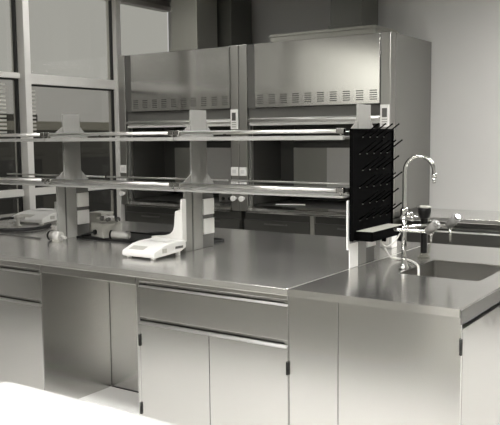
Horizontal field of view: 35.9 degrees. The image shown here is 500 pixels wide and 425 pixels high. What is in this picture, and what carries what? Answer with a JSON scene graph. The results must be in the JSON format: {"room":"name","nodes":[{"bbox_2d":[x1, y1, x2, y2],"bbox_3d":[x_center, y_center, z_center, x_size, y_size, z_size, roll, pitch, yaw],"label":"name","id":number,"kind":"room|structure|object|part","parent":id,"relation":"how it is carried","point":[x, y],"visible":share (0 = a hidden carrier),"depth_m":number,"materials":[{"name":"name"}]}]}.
{"room":"science laboratory","nodes":[
{"label":"science laboratory","id":0,"kind":"room"},
{"bbox_2d":[79,386,138,414],"bbox_3d":[-0.888,1.321,3.327,7.100,0.100,10.200,3,7,34],"label":"floor","id":1,"kind":"structure","parent":0,"point":[113,397],"depth_m":4.69,"materials":[{"name":"plastic"}]},
{"bbox_2d":[0,260,112,398],"bbox_3d":[-1.105,0.635,5.397,0.925,0.863,1.706,3,7,34],"label":"base cabinet","id":2,"kind":"object","parent":1,"relation":"on","point":[55,329],"visible":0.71,"depth_m":4.59,"materials":[{"name":"metal"}]},
{"bbox_3d":[-1.564,0.292,4.668,0.898,0.030,0.026,3,7,34],"label":"rail","id":3,"kind":"part","parent":2,"relation":"part of","materials":[{"name":"metal"}]},
{"bbox_3d":[-1.569,0.331,4.662,0.896,0.009,0.020,3,7,34],"label":"lip handle","id":4,"kind":"part","parent":2,"relation":"part of","materials":[{"name":"metal"}]},
{"bbox_3d":[-1.564,0.406,4.676,0.896,0.155,0.022,3,7,34],"label":"drawer","id":5,"kind":"part","parent":2,"relation":"part of","materials":[{"name":"metal"}]},
{"bbox_3d":[-1.382,0.523,4.553,0.446,0.013,0.024,3,7,34],"label":"lip handle","id":6,"kind":"part","parent":2,"relation":"part of","materials":[{"name":"metal"}]},
{"bbox_3d":[-1.375,0.779,4.586,0.446,0.522,0.022,3,7,34],"label":"door","id":7,"kind":"part","parent":2,"relation":"part of","materials":[{"name":"metal"}]},
{"bbox_2d":[0,382,176,424],"bbox_3d":[0.075,1.019,1.191,2.468,0.899,0.910,3,7,34],"label":"bench","id":8,"kind":"object","parent":1,"relation":"on","point":[20,404],"visible":1,"depth_m":1.93,"materials":[{"name":"paint"}]},
{"bbox_2d":[109,281,138,392],"bbox_3d":[-0.584,0.701,4.695,0.722,0.859,0.022,3,7,34],"label":"panel","id":9,"kind":"object","parent":1,"relation":"on","point":[123,305],"visible":0.26,"depth_m":4.84,"materials":[{"name":"metal"}]},
{"bbox_2d":[118,45,245,229],"bbox_3d":[-0.494,-0.425,8.102,1.530,2.436,0.970,3,7,34],"label":"fume hood","id":10,"kind":"object","parent":1,"relation":"on","point":[158,91],"visible":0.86,"depth_m":7.86,"materials":[{"name":"metal"}]},
{"bbox_2d":[120,165,125,172],"bbox_3d":[-1.338,-0.459,8.136,0.080,0.082,0.014,3,7,34],"label":"socket","id":11,"kind":"object","parent":10,"relation":"attached to","point":[122,167],"depth_m":8.13,"materials":[{"name":"white plastic"}]},
{"bbox_3d":[-1.250,-1.337,8.030,0.090,0.588,0.038,3,7,34],"label":"filler panel","id":12,"kind":"part","parent":10,"relation":"part of","materials":[{"name":"grey metal"}]},
{"bbox_3d":[-1.022,0.345,8.069,0.715,0.680,0.023,3,7,34],"label":"door","id":13,"kind":"part","parent":10,"relation":"part of","materials":[{"name":"grey metal"}]},
{"bbox_3d":[-0.718,-0.868,7.718,1.325,0.027,0.038,3,7,34],"label":"sash","id":14,"kind":"part","parent":10,"relation":"part of","materials":[{"name":"paint"}]},
{"bbox_3d":[-0.702,-1.305,7.639,1.255,0.582,0.034,3,7,34],"label":"panel","id":15,"kind":"part","parent":10,"relation":"part of","materials":[{"name":"metal"}]},
{"bbox_2d":[134,194,230,203],"bbox_3d":[-0.446,-0.122,8.199,1.528,0.044,0.808,3,7,34],"label":"countertop","id":16,"kind":"structure","parent":10,"relation":"on","point":[175,197],"depth_m":8.31,"materials":[{"name":"grey ceramic"}]},
{"bbox_2d":[170,0,216,50],"bbox_3d":[-0.562,-1.960,7.776,0.355,0.682,0.370,3,7,34],"label":"duct","id":17,"kind":"object","parent":10,"relation":"on","point":[193,22],"visible":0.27,"depth_m":7.66,"materials":[{"name":"grey metal"}]},
{"bbox_3d":[-0.309,-0.718,8.213,1.255,0.045,0.020,3,7,34],"label":"baffle rail","id":18,"kind":"part","parent":10,"relation":"part of","materials":[{"name":"grey metal"}]},
{"bbox_3d":[-0.243,-0.917,8.432,1.478,1.466,0.020,3,7,34],"label":"panel","id":19,"kind":"part","parent":10,"relation":"part of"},
{"bbox_2d":[201,97,206,105],"bbox_3d":[-0.447,-1.074,7.469,0.068,0.082,0.002,3,7,34],"label":"vent","id":20,"kind":"object","parent":10,"relation":"attached to","point":[203,99],"depth_m":7.47,"materials":[{"name":"grey metal"}]},
{"bbox_2d":[219,193,230,202],"bbox_3d":[-0.170,-0.159,7.797,0.200,0.099,0.255,3,7,34],"label":"socket","id":21,"kind":"object","parent":10,"relation":"on","point":[222,197],"visible":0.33,"depth_m":7.71,"materials":[{"name":"grey plastic"}]},
{"bbox_3d":[-0.386,0.381,7.641,0.710,0.680,0.023,3,7,34],"label":"door","id":22,"kind":"part","parent":10,"relation":"part of","materials":[{"name":"grey metal"}]},
{"bbox_2d":[217,0,251,46],"bbox_3d":[-0.232,-1.988,8.034,0.370,0.682,0.430,3,7,34],"label":"duct","id":23,"kind":"object","parent":10,"relation":"on","point":[234,17],"visible":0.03,"depth_m":7.88,"materials":[{"name":"black metal"}]},
{"bbox_2d":[231,167,237,175],"bbox_3d":[-0.145,-0.391,7.332,0.080,0.082,0.014,3,7,34],"label":"socket","id":24,"kind":"object","parent":10,"relation":"attached to","point":[234,170],"depth_m":7.32,"materials":[{"name":"white plastic"}]},
{"bbox_2d":[136,277,289,424],"bbox_3d":[0.266,0.713,4.473,0.929,0.863,1.706,3,7,34],"label":"base cabinet","id":25,"kind":"object","parent":1,"relation":"on","point":[207,355],"visible":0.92,"depth_m":3.76,"materials":[{"name":"metal"}]},
{"bbox_3d":[-0.385,0.580,3.881,0.446,0.013,0.024,3,7,34],"label":"lip handle","id":26,"kind":"part","parent":25,"relation":"part of","materials":[{"name":"metal"}]},
{"bbox_3d":[-0.378,0.836,3.914,0.446,0.522,0.022,3,7,34],"label":"door","id":27,"kind":"part","parent":25,"relation":"part of","materials":[{"name":"metal"}]},
{"bbox_3d":[-0.199,0.400,3.739,0.896,0.009,0.020,3,7,34],"label":"lip handle","id":28,"kind":"part","parent":25,"relation":"part of","materials":[{"name":"metal"}]},
{"bbox_3d":[-0.194,0.365,3.745,0.898,0.020,0.026,3,7,34],"label":"rail","id":29,"kind":"part","parent":25,"relation":"part of","materials":[{"name":"metal"}]},
{"bbox_3d":[-0.195,0.479,3.753,0.896,0.165,0.022,3,7,34],"label":"drawer","id":30,"kind":"part","parent":25,"relation":"part of","materials":[{"name":"metal"}]},
{"bbox_2d":[0,213,427,295],"bbox_3d":[-1.000,0.224,5.300,3.990,0.100,1.738,3,7,34],"label":"countertop","id":31,"kind":"structure","parent":25,"relation":"on","point":[267,262],"depth_m":4.38,"materials":[{"name":"metal"}]},
{"bbox_2d":[0,217,13,220],"bbox_3d":[-2.095,0.063,6.121,0.518,0.071,0.040,0,6,10],"label":"cable","id":32,"kind":"object","parent":31,"relation":"on","point":[4,218],"visible":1,"depth_m":6.08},
{"bbox_2d":[14,215,24,225],"bbox_3d":[-1.810,0.063,6.045,0.088,0.087,0.061,3,7,34],"label":"tap","id":33,"kind":"object","parent":31,"relation":"on","point":[17,217],"visible":1,"depth_m":6.04,"materials":[{"name":"grey metal"}]},
{"bbox_2d":[0,233,40,238],"bbox_3d":[-1.674,0.160,5.448,0.621,0.009,0.033,3,7,35],"label":"cable","id":34,"kind":"object","parent":31,"relation":"on","point":[0,233],"visible":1,"depth_m":5.40,"materials":[{"name":"grey plastic"}]},
{"bbox_2d":[0,223,51,231],"bbox_3d":[-1.798,0.121,5.766,0.659,0.026,0.270,-3,6,-23],"label":"cable","id":35,"kind":"object","parent":31,"relation":"on","point":[48,224],"visible":1,"depth_m":5.68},
{"bbox_2d":[9,202,56,224],"bbox_3d":[-1.719,-0.002,6.350,0.346,0.156,0.392,2,6,25],"label":"electronics","id":36,"kind":"object","parent":31,"relation":"on","point":[41,216],"visible":0.57,"depth_m":6.24,"materials":[{"name":"white plastic"}]},
{"bbox_2d":[46,230,66,241],"bbox_3d":[-1.274,0.157,5.133,0.160,0.070,0.068,3,7,34],"label":"clamp","id":37,"kind":"object","parent":31,"relation":"on","point":[56,236],"visible":1,"depth_m":5.12,"materials":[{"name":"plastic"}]},
{"bbox_2d":[89,211,112,231],"bbox_3d":[-1.079,0.070,5.584,0.131,0.151,0.126,3,7,34],"label":"storage box","id":38,"kind":"object","parent":31,"relation":"on","point":[93,215],"visible":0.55,"depth_m":5.54,"materials":[{"name":"grey plastic"}]},
{"bbox_3d":[-1.080,0.003,5.578,0.131,0.016,0.126,3,7,34],"label":"lid","id":39,"kind":"part","parent":38,"relation":"part of","materials":[{"name":"grey plastic"}]},
{"bbox_2d":[76,231,165,242],"bbox_3d":[-0.875,0.164,5.300,0.510,0.015,0.375,3,7,34],"label":"tray","id":40,"kind":"object","parent":31,"relation":"on","point":[135,236],"visible":0.54,"depth_m":5.25,"materials":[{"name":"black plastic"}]},
{"bbox_2d":[82,221,121,237],"bbox_3d":[-1.028,0.118,5.307,0.221,0.098,0.208,-5,7,-40],"label":"box","id":41,"kind":"object","parent":40,"relation":"on","point":[101,229],"visible":0.93,"depth_m":5.26,"materials":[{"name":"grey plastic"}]},
{"bbox_2d":[96,215,120,221],"bbox_3d":[-0.977,0.042,5.324,0.204,0.044,0.074,3,7,34],"label":"clamp","id":42,"kind":"object","parent":41,"relation":"on","point":[102,218],"visible":1,"depth_m":5.30,"materials":[{"name":"grey metal"}]},
{"bbox_2d":[109,230,130,239],"bbox_3d":[-0.866,0.150,5.143,0.143,0.062,0.062,1,6,19],"label":"cable reel","id":43,"kind":"object","parent":40,"relation":"on","point":[126,235],"visible":0.96,"depth_m":5.12,"materials":[{"name":"grey plastic"}]},
{"bbox_2d":[122,199,186,259],"bbox_3d":[-0.554,0.088,4.468,0.282,0.322,0.322,4,7,36],"label":"electronics","id":44,"kind":"object","parent":31,"relation":"on","point":[158,246],"visible":1,"depth_m":4.44,"materials":[{"name":"white plastic"}]},
{"bbox_2d":[148,231,170,234],"bbox_3d":[-0.499,0.148,5.400,0.378,0.022,0.344,-3,6,-20],"label":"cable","id":45,"kind":"object","parent":31,"relation":"on","point":[156,232],"visible":0.38,"depth_m":5.46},
{"bbox_2d":[0,104,375,268],"bbox_3d":[-0.759,-0.228,5.041,3.354,0.844,0.565,3,7,34],"label":"rack","id":46,"kind":"object","parent":31,"relation":"on","point":[72,185],"visible":0.88,"depth_m":4.69,"materials":[{"name":"metal"}]},
{"bbox_3d":[-1.804,-0.540,5.394,1.072,0.019,0.019,3,7,34],"label":"rail","id":47,"kind":"part","parent":46,"relation":"part of","materials":[{"name":"silver metal"}]},
{"bbox_3d":[-1.801,-0.241,5.423,1.072,0.019,0.019,3,7,34],"label":"rail","id":48,"kind":"part","parent":46,"relation":"part of","materials":[{"name":"silver metal"}]},
{"bbox_2d":[0,138,44,141],"bbox_3d":[-1.666,-0.526,5.599,1.092,0.022,0.510,3,7,34],"label":"shelf","id":49,"kind":"object","parent":46,"relation":"attached to","point":[25,139],"depth_m":5.19,"materials":[{"name":"glass"}]},
{"bbox_2d":[0,177,104,185],"bbox_3d":[-1.649,-0.228,5.649,1.092,0.020,0.560,3,7,34],"label":"shelf","id":50,"kind":"object","parent":46,"relation":"attached to","point":[30,182],"depth_m":5.32,"materials":[{"name":"glass"}]},
{"bbox_3d":[-1.528,-0.578,5.800,1.072,0.012,0.012,3,7,34],"label":"rail","id":51,"kind":"part","parent":46,"relation":"part of","materials":[{"name":"silver metal"}]},
{"bbox_3d":[-1.497,-0.284,5.870,1.072,0.012,0.012,3,7,34],"label":"rail","id":52,"kind":"part","parent":46,"relation":"part of","materials":[{"name":"silver metal"}]},
{"bbox_3d":[-1.284,0.000,5.240,0.016,0.361,0.065,3,7,34],"label":"post","id":53,"kind":"part","parent":46,"relation":"part of","materials":[{"name":"metal"}]},
{"bbox_3d":[-1.198,-0.448,5.332,0.011,0.455,0.059,3,7,34],"label":"plate","id":54,"kind":"part","parent":46,"relation":"part of","materials":[{"name":"metal"}]},
{"bbox_2d":[76,192,88,206],"bbox_3d":[-1.169,-0.090,5.392,0.012,0.098,0.106,3,7,34],"label":"socket","id":55,"kind":"object","parent":46,"relation":"attached to","point":[82,198],"depth_m":5.38,"materials":[{"name":"white plastic"}]},
{"bbox_2d":[77,209,89,224],"bbox_3d":[-1.168,0.031,5.404,0.012,0.097,0.106,3,7,34],"label":"socket","id":56,"kind":"object","parent":46,"relation":"attached to","point":[82,214],"depth_m":5.40,"materials":[{"name":"white plastic"}]},
{"bbox_3d":[-0.892,-0.488,4.780,1.072,0.019,0.019,3,7,34],"label":"rail","id":57,"kind":"part","parent":46,"relation":"part of","materials":[{"name":"silver metal"}]},
{"bbox_2d":[45,137,173,141],"bbox_3d":[-0.755,-0.474,4.985,1.092,0.022,0.510,3,7,34],"label":"shelf","id":58,"kind":"object","parent":46,"relation":"attached to","point":[52,139],"depth_m":4.78,"materials":[{"name":"glass"}]},
{"bbox_3d":[-0.890,-0.189,4.809,1.072,0.019,0.019,3,7,34],"label":"rail","id":59,"kind":"part","parent":46,"relation":"part of","materials":[{"name":"silver metal"}]},
{"bbox_2d":[47,180,229,190],"bbox_3d":[-0.738,-0.176,5.035,1.092,0.020,0.560,3,7,34],"label":"shelf","id":60,"kind":"object","parent":46,"relation":"attached to","point":[67,185],"depth_m":4.89,"materials":[{"name":"glass"}]},
{"bbox_3d":[-0.617,-0.526,5.186,1.072,0.012,0.012,3,7,34],"label":"rail","id":61,"kind":"part","parent":46,"relation":"part of","materials":[{"name":"silver metal"}]},
{"bbox_3d":[-0.586,-0.232,5.256,1.072,0.012,0.012,3,7,34],"label":"rail","id":62,"kind":"part","parent":46,"relation":"part of","materials":[{"name":"silver metal"}]},
{"bbox_3d":[-0.373,0.052,4.626,0.016,0.361,0.065,3,7,34],"label":"post","id":63,"kind":"part","parent":46,"relation":"part of","materials":[{"name":"metal"}]},
{"bbox_3d":[-0.287,-0.396,4.718,0.011,0.455,0.059,3,7,34],"label":"plate","id":64,"kind":"part","parent":46,"relation":"part of","materials":[{"name":"metal"}]},
{"bbox_2d":[202,198,213,214],"bbox_3d":[-0.258,-0.038,4.778,0.012,0.098,0.106,3,7,34],"label":"socket","id":65,"kind":"object","parent":46,"relation":"attached to","point":[207,203],"depth_m":4.77,"materials":[{"name":"white plastic"}]},
{"bbox_2d":[203,217,213,233],"bbox_3d":[-0.257,0.083,4.790,0.012,0.097,0.106,3,7,34],"label":"socket","id":66,"kind":"object","parent":46,"relation":"attached to","point":[208,222],"depth_m":4.78,"materials":[{"name":"white plastic"}]},
{"bbox_3d":[0.019,-0.436,4.166,1.072,0.019,0.019,3,7,34],"label":"rail","id":67,"kind":"part","parent":46,"relation":"part of","materials":[{"name":"silver metal"}]},
{"bbox_3d":[0.022,-0.137,4.195,1.072,0.019,0.019,3,7,34],"label":"rail","id":68,"kind":"part","parent":46,"relation":"part of","materials":[{"name":"silver metal"}]},
{"bbox_2d":[174,135,349,140],"bbox_3d":[0.157,-0.422,4.372,1.092,0.022,0.510,3,7,34],"label":"shelf","id":69,"kind":"object","parent":46,"relation":"attached to","point":[179,137],"depth_m":4.17,"materials":[{"name":"glass"}]},
{"bbox_2d":[175,184,348,197],"bbox_3d":[0.173,-0.124,4.421,1.092,0.020,0.560,3,7,34],"label":"shelf","id":70,"kind":"object","parent":46,"relation":"attached to","point":[193,190],"depth_m":4.29,"materials":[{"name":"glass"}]},
{"bbox_3d":[0.325,-0.180,4.642,1.072,0.012,0.012,3,7,34],"label":"rail","id":71,"kind":"part","parent":46,"relation":"part of","materials":[{"name":"silver metal"}]},
{"bbox_3d":[0.294,-0.474,4.572,1.072,0.012,0.012,3,7,34],"label":"rail","id":72,"kind":"part","parent":46,"relation":"part of","materials":[{"name":"silver metal"}]},
{"bbox_3d":[0.625,-0.344,4.104,0.011,0.455,0.059,3,7,34],"label":"plate","id":73,"kind":"part","parent":46,"relation":"part of","materials":[{"name":"metal"}]},
{"bbox_2d":[366,241,375,246],"bbox_3d":[0.654,0.135,4.176,0.012,0.097,0.106,3,7,34],"label":"socket","id":74,"kind":"object","parent":46,"relation":"attached to","point":[368,244],"depth_m":4.16,"materials":[{"name":"white plastic"}]},
{"bbox_2d":[344,123,402,241],"bbox_3d":[0.676,-0.157,4.084,0.133,0.626,0.521,3,7,34],"label":"drying rack","id":75,"kind":"object","parent":46,"relation":"attached to","point":[370,190],"visible":0.99,"depth_m":4.05,"materials":[{"name":"black plastic"}]},
{"bbox_2d":[355,223,401,241],"bbox_3d":[0.694,0.117,4.102,0.097,0.076,0.405,3,7,34],"label":"drip tray","id":76,"kind":"object","parent":75,"relation":"on","point":[370,232],"depth_m":4.01,"materials":[{"name":"grey plastic"}]},
{"bbox_2d":[214,238,223,242],"bbox_3d":[-0.285,0.182,5.075,0.207,0.013,0.203,3,7,34],"label":"cable","id":77,"kind":"object","parent":31,"relation":"on","point":[216,239],"visible":0.48,"depth_m":5.06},
{"bbox_2d":[380,235,396,247],"bbox_3d":[0.847,0.171,4.721,0.080,0.084,0.083,3,7,34],"label":"outlet box","id":78,"kind":"object","parent":31,"relation":"on","point":[390,240],"visible":0.34,"depth_m":4.68,"materials":[{"name":"white plastic"}]},
{"bbox_3d":[-0.013,0.601,3.631,0.446,0.013,0.024,3,7,34],"label":"lip handle","id":79,"kind":"part","parent":25,"relation":"part of","materials":[{"name":"metal"}]},
{"bbox_3d":[-0.005,0.857,3.663,0.446,0.522,0.022,3,7,34],"label":"door","id":80,"kind":"part","parent":25,"relation":"part of","materials":[{"name":"metal"}]},
{"bbox_2d":[238,31,431,240],"bbox_3d":[0.778,-0.352,7.245,1.530,2.436,0.970,3,7,34],"label":"fume hood","id":81,"kind":"object","parent":1,"relation":"on","point":[317,83],"visible":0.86,"depth_m":6.94,"materials":[{"name":"metal"}]},
{"bbox_2d":[239,167,246,175],"bbox_3d":[-0.066,-0.386,7.279,0.080,0.082,0.014,3,7,34],"label":"socket","id":82,"kind":"object","parent":81,"relation":"attached to","point":[242,170],"depth_m":7.27,"materials":[{"name":"white plastic"}]},
{"bbox_3d":[0.023,-1.264,7.173,0.090,0.588,0.038,3,7,34],"label":"filler panel","id":83,"kind":"part","parent":81,"relation":"part of","materials":[{"name":"grey metal"}]},
{"bbox_2d":[257,95,262,103],"bbox_3d":[0.094,-1.043,7.105,0.068,0.082,0.002,3,7,34],"label":"vent","id":84,"kind":"object","parent":81,"relation":"attached to","point":[259,97],"depth_m":7.11,"materials":[{"name":"grey metal"}]},
{"bbox_3d":[0.251,0.417,7.212,0.715,0.680,0.023,3,7,34],"label":"door","id":85,"kind":"part","parent":81,"relation":"part of","materials":[{"name":"grey metal"}]},
{"bbox_2d":[280,94,286,102],"bbox_3d":[0.303,-1.031,6.964,0.068,0.082,0.002,3,7,34],"label":"vent","id":86,"kind":"object","parent":81,"relation":"attached to","point":[283,97],"depth_m":6.96,"materials":[{"name":"grey metal"}]},
{"bbox_2d":[276,204,304,205],"bbox_3d":[0.383,-0.074,7.300,0.282,0.014,0.014,1,6,11],"label":"rod","id":87,"kind":"object","parent":81,"relation":"on","point":[276,204],"visible":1,"depth_m":7.29,"materials":[{"name":"silver metal"}]},
{"bbox_2d":[292,93,298,102],"bbox_3d":[0.407,-1.025,6.894,0.068,0.082,0.002,3,7,34],"label":"vent","id":88,"kind":"object","parent":81,"relation":"attached to","point":[295,96],"depth_m":6.89,"materials":[{"name":"grey metal"}]},
{"bbox_2d":[304,93,310,101],"bbox_3d":[0.512,-1.019,6.823,0.068,0.082,0.002,3,7,34],"label":"vent","id":89,"kind":"object","parent":81,"relation":"attached to","point":[307,96],"depth_m":6.83,"materials":[{"name":"grey metal"}]},
{"bbox_3d":[0.569,0.402,6.994,0.045,0.748,0.023,3,7,34],"label":"post","id":90,"kind":"part","parent":81,"relation":"part of","materials":[{"name":"grey metal"}]},
{"bbox_3d":[0.554,-0.795,6.861,1.325,0.027,0.038,3,7,34],"label":"sash","id":91,"kind":"part","parent":81,"relation":"part of","materials":[{"name":"paint"}]},
{"bbox_3d":[0.571,-1.233,6.782,1.255,0.582,0.034,3,7,34],"label":"panel","id":92,"kind":"part","parent":81,"relation":"part of","materials":[{"name":"metal"}]},
{"bbox_2d":[317,92,323,101],"bbox_3d":[0.616,-1.013,6.753,0.068,0.082,0.002,3,7,34],"label":"vent","id":93,"kind":"object","parent":81,"relation":"attached to","point":[320,95],"depth_m":6.75,"materials":[{"name":"grey metal"}]},
{"bbox_3d":[0.963,-0.646,7.356,1.255,0.045,0.020,3,7,34],"label":"baffle rail","id":94,"kind":"part","parent":81,"relation":"part of","materials":[{"name":"grey metal"}]},
{"bbox_3d":[0.887,0.454,6.784,0.710,0.680,0.023,3,7,34],"label":"door","id":95,"kind":"part","parent":81,"relation":"part of","materials":[{"name":"grey metal"}]},
{"bbox_3d":[1.029,-0.844,7.575,1.478,1.466,0.020,3,7,34],"label":"panel","id":96,"kind":"part","parent":81,"relation":"part of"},
{"bbox_2d":[330,91,336,100],"bbox_3d":[0.721,-1.007,6.683,0.068,0.082,0.002,3,7,34],"label":"vent","id":97,"kind":"object","parent":81,"relation":"attached to","point":[333,94],"depth_m":6.68,"materials":[{"name":"grey metal"}]},
{"bbox_2d":[269,25,398,41],"bbox_3d":[0.789,-1.646,7.321,1.120,0.122,0.510,3,7,34],"label":"duct plenum","id":98,"kind":"object","parent":81,"relation":"on","point":[367,29],"visible":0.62,"depth_m":7.07,"materials":[{"name":"grey metal"}]},
{"bbox_2d":[328,0,377,28],"bbox_3d":[0.971,-1.974,7.151,0.350,0.559,0.380,3,7,34],"label":"duct","id":99,"kind":"object","parent":98,"relation":"on","point":[344,13],"visible":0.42,"depth_m":7.03,"materials":[{"name":"grey metal"}]},
{"bbox_2d":[254,199,428,216],"bbox_3d":[0.827,-0.050,7.342,1.528,0.044,0.808,3,7,34],"label":"countertop","id":100,"kind":"structure","parent":81,"relation":"on","point":[317,204],"depth_m":7.41,"materials":[{"name":"grey ceramic"}]},
{"bbox_2d":[343,91,349,100],"bbox_3d":[0.826,-1.001,6.612,0.068,0.082,0.002,3,7,34],"label":"vent","id":101,"kind":"object","parent":81,"relation":"attached to","point":[346,94],"depth_m":6.61,"materials":[{"name":"grey metal"}]},
{"bbox_2d":[356,90,362,99],"bbox_3d":[0.930,-0.995,6.542,0.068,0.082,0.002,3,7,34],"label":"vent","id":102,"kind":"object","parent":81,"relation":"attached to","point":[359,93],"depth_m":6.54,"materials":[{"name":"grey metal"}]},
{"bbox_2d":[370,90,376,99],"bbox_3d":[1.035,-0.989,6.471,0.068,0.082,0.002,3,7,34],"label":"vent","id":103,"kind":"object","parent":81,"relation":"attached to","point":[373,93],"depth_m":6.47,"materials":[{"name":"grey metal"}]},
{"bbox_3d":[1.440,-0.786,6.841,0.025,1.506,0.820,3,7,34],"label":"panel","id":104,"kind":"part","parent":81,"relation":"part of","materials":[{"name":"grey metal"}]},
{"bbox_2d":[289,297,499,424],"bbox_3d":[0.979,0.754,3.987,0.802,0.863,1.696,3,7,34],"label":"base cabinet","id":105,"kind":"object","parent":1,"relation":"on","point":[349,364],"visible":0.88,"depth_m":3.28,"materials":[{"name":"metal"}]},
{"bbox_2d":[288,243,499,324],"bbox_3d":[0.986,0.412,3.970,0.800,0.251,1.738,3,7,34],"label":"countertop","id":106,"kind":"structure","parent":105,"relation":"on","point":[457,281],"depth_m":3.55,"materials":[{"name":"metal"}]},
{"bbox_2d":[382,241,419,275],"bbox_3d":[0.837,0.270,4.052,0.182,0.224,0.353,-4,6,-29],"label":"hose","id":107,"kind":"object","parent":106,"relation":"on","point":[385,249],"visible":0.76,"depth_m":4.12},
{"bbox_2d":[417,205,430,252],"bbox_3d":[0.970,0.108,4.292,0.079,0.291,0.076,3,7,34],"label":"eyewash spray","id":108,"kind":"object","parent":106,"relation":"on","point":[424,211],"visible":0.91,"depth_m":4.27,"materials":[{"name":"black plastic"}]},
{"bbox_3d":[0.969,0.114,4.294,0.048,0.225,0.048,3,7,34],"label":"stem","id":109,"kind":"part","parent":108,"relation":"part of","materials":[{"name":"black plastic"}]},
{"bbox_2d":[393,154,460,269],"bbox_3d":[0.915,-0.007,3.952,0.261,0.587,0.292,5,8,42],"label":"tap","id":110,"kind":"object","parent":106,"relation":"on","point":[430,228],"visible":1,"depth_m":3.91,"materials":[{"name":"silver metal"}]},
{"bbox_2d":[380,233,400,246],"bbox_3d":[0.725,0.140,4.009,0.022,0.087,0.153,-4,7,-34],"label":"hose","id":111,"kind":"object","parent":110,"relation":"attached to","point":[395,240],"visible":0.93,"depth_m":3.99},
{"bbox_3d":[0.821,0.090,3.882,0.185,0.021,0.021,3,7,34],"label":"arm","id":112,"kind":"part","parent":110,"relation":"part of","materials":[{"name":"silver metal"}]},
{"bbox_3d":[0.905,0.073,3.994,0.274,0.025,0.064,-2,6,-17],"label":"arm","id":113,"kind":"part","parent":110,"relation":"part of","materials":[{"name":"silver metal"}]},
{"bbox_3d":[0.902,0.074,3.815,0.048,0.080,0.086,-4,7,-32],"label":"valve knob","id":114,"kind":"part","parent":110,"relation":"part of","materials":[{"name":"grey plastic"}]},
{"bbox_2d":[448,228,452,241],"bbox_3d":[1.041,0.108,4.013,0.028,0.092,0.028,3,7,34],"label":"outlet","id":115,"kind":"object","parent":110,"relation":"attached to","point":[450,229],"depth_m":4.01,"materials":[{"name":"silver metal"}]},
{"bbox_3d":[1.052,0.045,3.991,0.048,0.082,0.085,-3,6,-27],"label":"valve knob","id":116,"kind":"part","parent":110,"relation":"part of","materials":[{"name":"grey plastic"}]},
{"bbox_2d":[399,260,499,280],"bbox_3d":[1.040,0.416,3.931,0.408,0.249,0.499,3,7,34],"label":"basin","id":117,"kind":"object","parent":106,"relation":"in","point":[441,269],"depth_m":4.14,"materials":[{"name":"silver metal"}]},
{"bbox_3d":[0.616,0.787,3.233,0.542,0.774,0.018,3,7,34],"label":"door","id":118,"kind":"part","parent":105,"relation":"part of","materials":[{"name":"metal"}]},
{"bbox_3d":[1.305,0.751,3.785,0.021,0.725,1.664,3,7,34],"label":"panel","id":119,"kind":"part","parent":105,"relation":"part of","materials":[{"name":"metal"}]},
{"bbox_2d":[407,220,499,247],"bbox_3d":[1.885,0.478,6.740,0.891,0.860,0.705,3,7,34],"label":"base cabinet","id":120,"kind":"object","parent":1,"relation":"on","point":[479,235],"visible":0.04,"depth_m":6.38,"materials":[{"name":"grey metal"}]},
{"bbox_2d":[400,208,499,224],"bbox_3d":[2.880,0.089,5.998,3.335,0.038,0.763,3,7,34],"label":"countertop","id":121,"kind":"structure","parent":120,"relation":"on","point":[442,215],"depth_m":6.53,"materials":[{"name":"metal"}]},
{"bbox_2d":[139,0,168,6],"bbox_3d":[-3.678,-0.440,5.040,0.200,3.120,9.600,3,7,34],"label":"wall","id":122,"kind":"structure","parent":0,"point":[160,2],"depth_m":8.64,"materials":[{"name":"grey paint"}]},
{"bbox_2d":[0,71,23,199],"bbox_3d":[-2.463,-0.801,6.615,0.180,2.610,1.221,3,7,34],"label":"window","id":123,"kind":"structure","parent":122,"relation":"in","point":[12,193],"depth_m":6.98,"materials":[{"name":"paint"}]},
{"bbox_2d":[0,83,6,132],"bbox_3d":[-2.474,-0.901,6.580,0.016,0.450,0.945,3,7,34],"label":"blind","id":124,"kind":"object","parent":123,"relation":"attached to","point":[0,83],"depth_m":6.94,"materials":[{"name":"grey plastic"}]},
{"bbox_2d":[9,0,114,212],"bbox_3d":[-1.779,-0.906,7.621,0.180,2.610,1.263,3,7,34],"label":"window","id":125,"kind":"structure","parent":122,"relation":"in","point":[19,9],"depth_m":7.12,"materials":[{"name":"paint"}]},
{"bbox_2d":[32,90,36,132],"bbox_3d":[-2.038,-0.942,7.223,0.016,0.414,0.070,3,7,34],"label":"blind","id":126,"kind":"object","parent":125,"relation":"attached to","point":[32,90],"depth_m":7.23,"materials":[{"name":"grey plastic"}]},
{"bbox_2d":[106,0,170,220],"bbox_3d":[-1.183,-1.001,8.535,0.138,2.610,0.950,3,7,34],"label":"window","id":127,"kind":"structure","parent":122,"relation":"in","point":[113,28],"depth_m":8.13,"materials":[{"name":"paint"}]},
{"bbox_2d":[168,0,499,210],"bbox_3d":[1.958,-0.695,7.130,6.820,3.120,0.200,3,7,34],"label":"wall","id":128,"kind":"structure","parent":0,"point":[464,35],"depth_m":7.04,"materials":[{"name":"grey paint"}]},
{"label":"outside","id":129,"kind":"structure","parent":0,"visible":0},
{"bbox_2d":[0,114,126,220],"bbox_3d":[-10.020,1.336,12.933,3.050,6.160,32.000,3,7,34],"label":"building","id":130,"kind":"structure","parent":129,"point":[95,155],"depth_m":18.08,"materials":[{"name":"grey"}]},
{"bbox_3d":[-5.135,-0.365,17.324,0.020,1.640,1.240,3,7,34],"label":"pane","id":131,"kind":"part","parent":130,"relation":"part of","materials":[{"name":"clear glass"}]},
{"bbox_3d":[-3.903,-0.553,19.137,0.020,1.640,1.240,3,7,34],"label":"pane","id":132,"kind":"part","parent":130,"relation":"part of","materials":[{"name":"clear glass"}]}
]}

